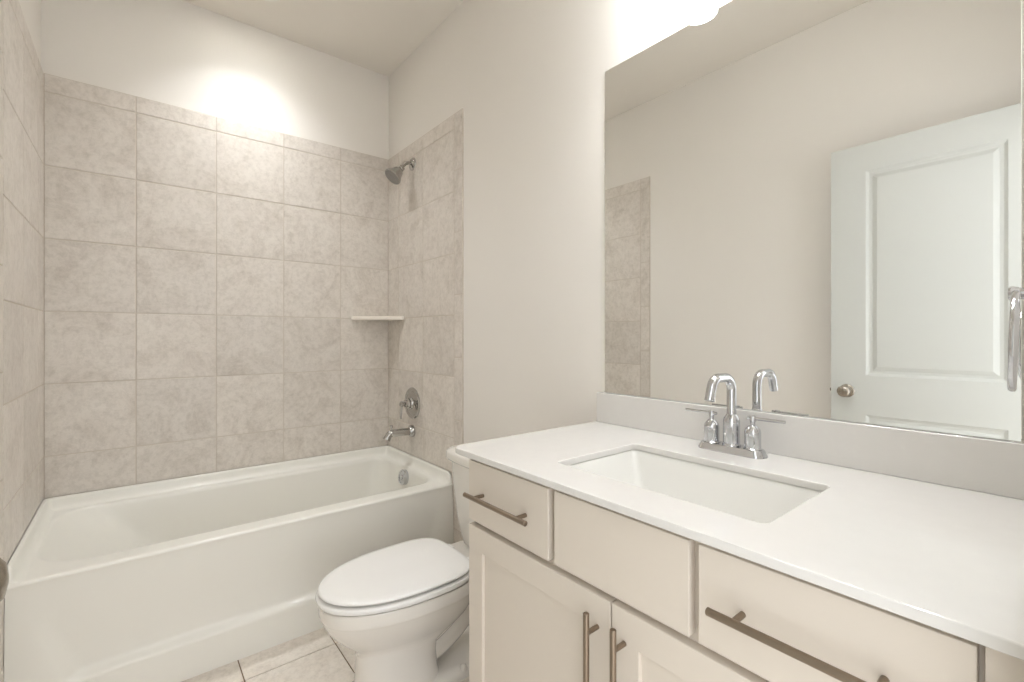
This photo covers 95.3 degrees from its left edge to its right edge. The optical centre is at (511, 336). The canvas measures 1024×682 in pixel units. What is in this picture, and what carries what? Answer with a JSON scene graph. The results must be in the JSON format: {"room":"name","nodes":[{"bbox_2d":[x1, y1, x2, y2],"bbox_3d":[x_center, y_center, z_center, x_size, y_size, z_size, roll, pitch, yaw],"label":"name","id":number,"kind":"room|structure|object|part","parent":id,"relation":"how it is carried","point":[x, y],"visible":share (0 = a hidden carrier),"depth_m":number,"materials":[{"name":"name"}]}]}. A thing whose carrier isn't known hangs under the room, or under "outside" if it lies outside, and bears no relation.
{"room":"bathroom","nodes":[
{"label":"bathroom","id":0,"kind":"room"},
{"bbox_2d":[0,558,8,601],"bbox_3d":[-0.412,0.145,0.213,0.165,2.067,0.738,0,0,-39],"label":"door knob","id":1,"kind":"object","parent":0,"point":[4,573],"depth_m":0.49,"materials":[{"name":"grey metal"}]},
{"bbox_2d":[0,0,43,681],"bbox_3d":[-1.139,-0.215,0.853,0.108,2.810,2.940,0,0,-39],"label":"wall","id":2,"kind":"structure","parent":0,"point":[21,72],"depth_m":1.55,"materials":[{"name":"tile"}]},
{"bbox_2d":[41,0,388,502],"bbox_3d":[-1.396,-0.215,2.466,1.538,2.810,0.108,0,0,-39],"label":"wall","id":3,"kind":"structure","parent":0,"point":[206,276],"depth_m":2.30,"materials":[{"name":"tile"}]},
{"bbox_2d":[351,316,403,320],"bbox_3d":[-0.790,-0.106,2.742,0.233,0.023,0.226,0,0,-39],"label":"corner shelf","id":4,"kind":"object","parent":3,"relation":"attached to","point":[375,318],"visible":1,"depth_m":2.74,"materials":[{"name":"stone"}]},
{"bbox_2d":[183,0,463,76],"bbox_3d":[-0.506,-1.670,1.366,1.738,0.100,2.940,0,0,-39],"label":"ceiling","id":5,"kind":"structure","parent":0,"point":[378,36],"depth_m":2.41,"materials":[{"name":"beige paint"}]},
{"bbox_2d":[182,627,468,681],"bbox_3d":[-0.094,1.220,0.856,1.738,0.060,4.250,0,0,-39],"label":"floor","id":6,"kind":"structure","parent":0,"point":[314,656],"depth_m":1.69,"materials":[{"name":"tile"}]},
{"bbox_2d":[4,446,453,681],"bbox_3d":[-1.118,0.934,2.122,1.520,0.511,0.776,0,0,-39],"label":"bathtub","id":7,"kind":"object","parent":6,"relation":"on","point":[181,579],"visible":0.86,"depth_m":1.78,"materials":[{"name":"white ceramic"}]},
{"bbox_3d":[-0.602,0.783,2.590,0.041,0.085,0.082,0,0,-39],"label":"overflow plate","id":8,"kind":"part","parent":7,"relation":"part of","materials":[{"name":"silver metal"}]},
{"bbox_2d":[315,445,473,681],"bbox_3d":[-0.289,0.821,1.676,0.791,0.739,0.366,0,0,-39],"label":"toilet","id":9,"kind":"object","parent":6,"relation":"on","point":[402,608],"visible":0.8,"depth_m":1.52,"materials":[{"name":"white ceramic"}]},
{"bbox_3d":[-0.398,0.824,1.588,0.511,0.026,0.366,0,0,-39],"label":"seat","id":10,"kind":"part","parent":9,"relation":"part of","materials":[{"name":"white plastic"}]},
{"bbox_3d":[-0.401,0.799,1.586,0.489,0.024,0.353,0,0,-39],"label":"lid","id":11,"kind":"part","parent":9,"relation":"part of","materials":[{"name":"white plastic"}]},
{"bbox_3d":[-0.085,0.474,1.843,0.264,0.047,0.350,0,0,-39],"label":"tank lid","id":12,"kind":"part","parent":9,"relation":"part of","materials":[{"name":"white ceramic"}]},
{"bbox_3d":[-0.080,0.665,1.848,0.240,0.347,0.322,0,0,-39],"label":"tank","id":13,"kind":"part","parent":9,"relation":"part of","materials":[{"name":"white ceramic"}]},
{"bbox_2d":[463,459,1023,681],"bbox_3d":[0.399,0.747,0.987,0.605,0.886,0.964,0,0,-39],"label":"vanity cabinet","id":14,"kind":"object","parent":6,"relation":"on","point":[563,587],"visible":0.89,"depth_m":0.78,"materials":[{"name":"beige paint"}]},
{"bbox_3d":[-0.035,0.392,1.071,0.037,0.012,0.233,0,0,-39],"label":"bar pull","id":15,"kind":"part","parent":14,"relation":"part of","materials":[{"name":"silver metal"}]},
{"bbox_3d":[-0.011,0.391,1.086,0.019,0.150,0.294,0,0,-39],"label":"drawer","id":16,"kind":"part","parent":14,"relation":"part of","materials":[{"name":"beige paint"}]},
{"bbox_3d":[0.040,0.778,1.023,0.019,0.599,0.456,0,0,-39],"label":"cabinet door","id":17,"kind":"part","parent":14,"relation":"part of","materials":[{"name":"beige paint"}]},
{"bbox_3d":[0.144,0.617,0.851,0.037,0.233,0.012,0,0,-39],"label":"bar pull","id":18,"kind":"part","parent":14,"relation":"part of","materials":[{"name":"silver metal"}]},
{"bbox_3d":[0.182,0.617,0.803,0.037,0.233,0.012,0,0,-39],"label":"bar pull","id":19,"kind":"part","parent":14,"relation":"part of","materials":[{"name":"silver metal"}]},
{"bbox_3d":[0.187,0.391,0.842,0.019,0.150,0.298,0,0,-39],"label":"false drawer","id":20,"kind":"part","parent":14,"relation":"part of","materials":[{"name":"beige paint"}]},
{"bbox_3d":[0.333,0.778,0.661,0.019,0.599,0.467,0,0,-39],"label":"cabinet door","id":21,"kind":"part","parent":14,"relation":"part of","materials":[{"name":"beige paint"}]},
{"bbox_2d":[455,392,1023,659],"bbox_3d":[0.390,0.247,1.013,0.589,0.113,1.023,0,0,-39],"label":"countertop","id":22,"kind":"structure","parent":14,"relation":"on","point":[924,527],"depth_m":0.81,"materials":[{"name":"white stone"}]},
{"bbox_2d":[568,449,822,522],"bbox_3d":[0.359,0.374,0.985,0.332,0.142,0.496,0,0,-39],"label":"sink","id":23,"kind":"object","parent":22,"relation":"in","point":[753,498],"visible":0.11,"depth_m":1.08,"materials":[{"name":"white ceramic"}]},
{"bbox_2d":[685,373,785,458],"bbox_3d":[0.548,0.189,1.164,0.177,0.198,0.183,0,0,5],"label":"faucet","id":24,"kind":"object","parent":22,"relation":"on","point":[730,444],"visible":1,"depth_m":1.15,"materials":[{"name":"silver metal"}]},
{"bbox_3d":[0.497,0.198,1.227,0.008,0.008,0.085,0,0,-39],"label":"handle lever","id":25,"kind":"part","parent":24,"relation":"part of","materials":[{"name":"silver metal"}]},
{"bbox_3d":[0.515,0.234,1.204,0.042,0.084,0.042,0,0,-39],"label":"handle","id":26,"kind":"part","parent":24,"relation":"part of","materials":[{"name":"silver metal"}]},
{"bbox_3d":[0.506,0.145,1.130,0.130,0.110,0.022,0,0,-39],"label":"spout","id":27,"kind":"part","parent":24,"relation":"part of","materials":[{"name":"silver metal"}]},
{"bbox_3d":[0.548,0.234,1.164,0.043,0.080,0.043,0,0,-39],"label":"spout","id":28,"kind":"part","parent":24,"relation":"part of","materials":[{"name":"silver metal"}]},
{"bbox_3d":[0.580,0.234,1.124,0.042,0.084,0.042,0,0,-39],"label":"handle","id":29,"kind":"part","parent":24,"relation":"part of","materials":[{"name":"silver metal"}]},
{"bbox_3d":[0.599,0.198,1.101,0.008,0.008,0.085,0,0,-39],"label":"handle lever","id":30,"kind":"part","parent":24,"relation":"part of","materials":[{"name":"silver metal"}]},
{"bbox_3d":[0.360,0.392,0.583,0.037,0.012,0.233,0,0,-39],"label":"bar pull","id":31,"kind":"part","parent":14,"relation":"part of","materials":[{"name":"silver metal"}]},
{"bbox_3d":[0.385,0.391,0.597,0.019,0.150,0.302,0,0,-39],"label":"drawer","id":32,"kind":"part","parent":14,"relation":"part of","materials":[{"name":"beige paint"}]},
{"bbox_2d":[388,0,1023,542],"bbox_3d":[0.128,-0.215,1.878,0.108,2.810,2.940,0,0,-39],"label":"wall","id":33,"kind":"structure","parent":0,"point":[527,77],"depth_m":2.00,"materials":[{"name":"white paint"}]},
{"bbox_2d":[383,425,414,441],"bbox_3d":[-0.632,0.534,2.592,0.176,0.090,0.068,0,0,-39],"label":"tub spout","id":34,"kind":"object","parent":33,"relation":"attached to","point":[410,430],"visible":1,"depth_m":2.58,"materials":[{"name":"silver metal"}]},
{"bbox_2d":[385,158,415,184],"bbox_3d":[-0.626,-0.928,2.597,0.160,0.169,0.099,0,0,-39],"label":"shower","id":35,"kind":"object","parent":33,"relation":"attached to","point":[394,174],"visible":1,"depth_m":2.57,"materials":[{"name":"silver metal"}]},
{"bbox_3d":[-0.596,-0.958,2.621,0.083,0.058,0.021,0,0,-39],"label":"shower arm","id":36,"kind":"part","parent":35,"relation":"part of","materials":[{"name":"silver metal"}]},
{"bbox_2d":[399,387,419,418],"bbox_3d":[-0.594,0.380,2.622,0.079,0.178,0.178,0,0,-39],"label":"shower valve","id":37,"kind":"object","parent":33,"relation":"attached to","point":[411,403],"visible":1,"depth_m":2.61,"materials":[{"name":"silver metal"}]},
{"bbox_3d":[-0.601,0.380,2.617,0.061,0.056,0.056,0,0,-39],"label":"valve handle","id":38,"kind":"part","parent":37,"relation":"part of","materials":[{"name":"silver metal"}]},
{"bbox_2d":[597,392,1023,499],"bbox_3d":[0.613,0.239,1.189,0.020,0.098,1.016,0,0,-39],"label":"backsplash","id":39,"kind":"structure","parent":33,"relation":"attached to","point":[985,465],"depth_m":1.00,"materials":[{"name":"white stone"}]},
{"bbox_2d":[605,0,1021,441],"bbox_3d":[0.613,-0.350,1.201,0.006,1.078,0.948,0,0,-39],"label":"wall mirror","id":40,"kind":"object","parent":33,"relation":"attached to","point":[815,205],"visible":1,"depth_m":1.07,"materials":[{"name":"clear mirror"}]},
{"bbox_3d":[0.381,-0.215,0.269,1.538,2.810,0.120,0,0,-39],"label":"wall","id":41,"kind":"structure","parent":0,"visible":0},
{"bbox_2d":[1007,286,1023,391],"bbox_3d":[0.815,-0.002,0.734,0.163,0.183,0.056,0,0,-39],"label":"towel ring","id":42,"kind":"object","parent":41,"relation":"attached to","point":[1015,294],"visible":1,"depth_m":0.70,"materials":[{"name":"silver metal"}]}
]}

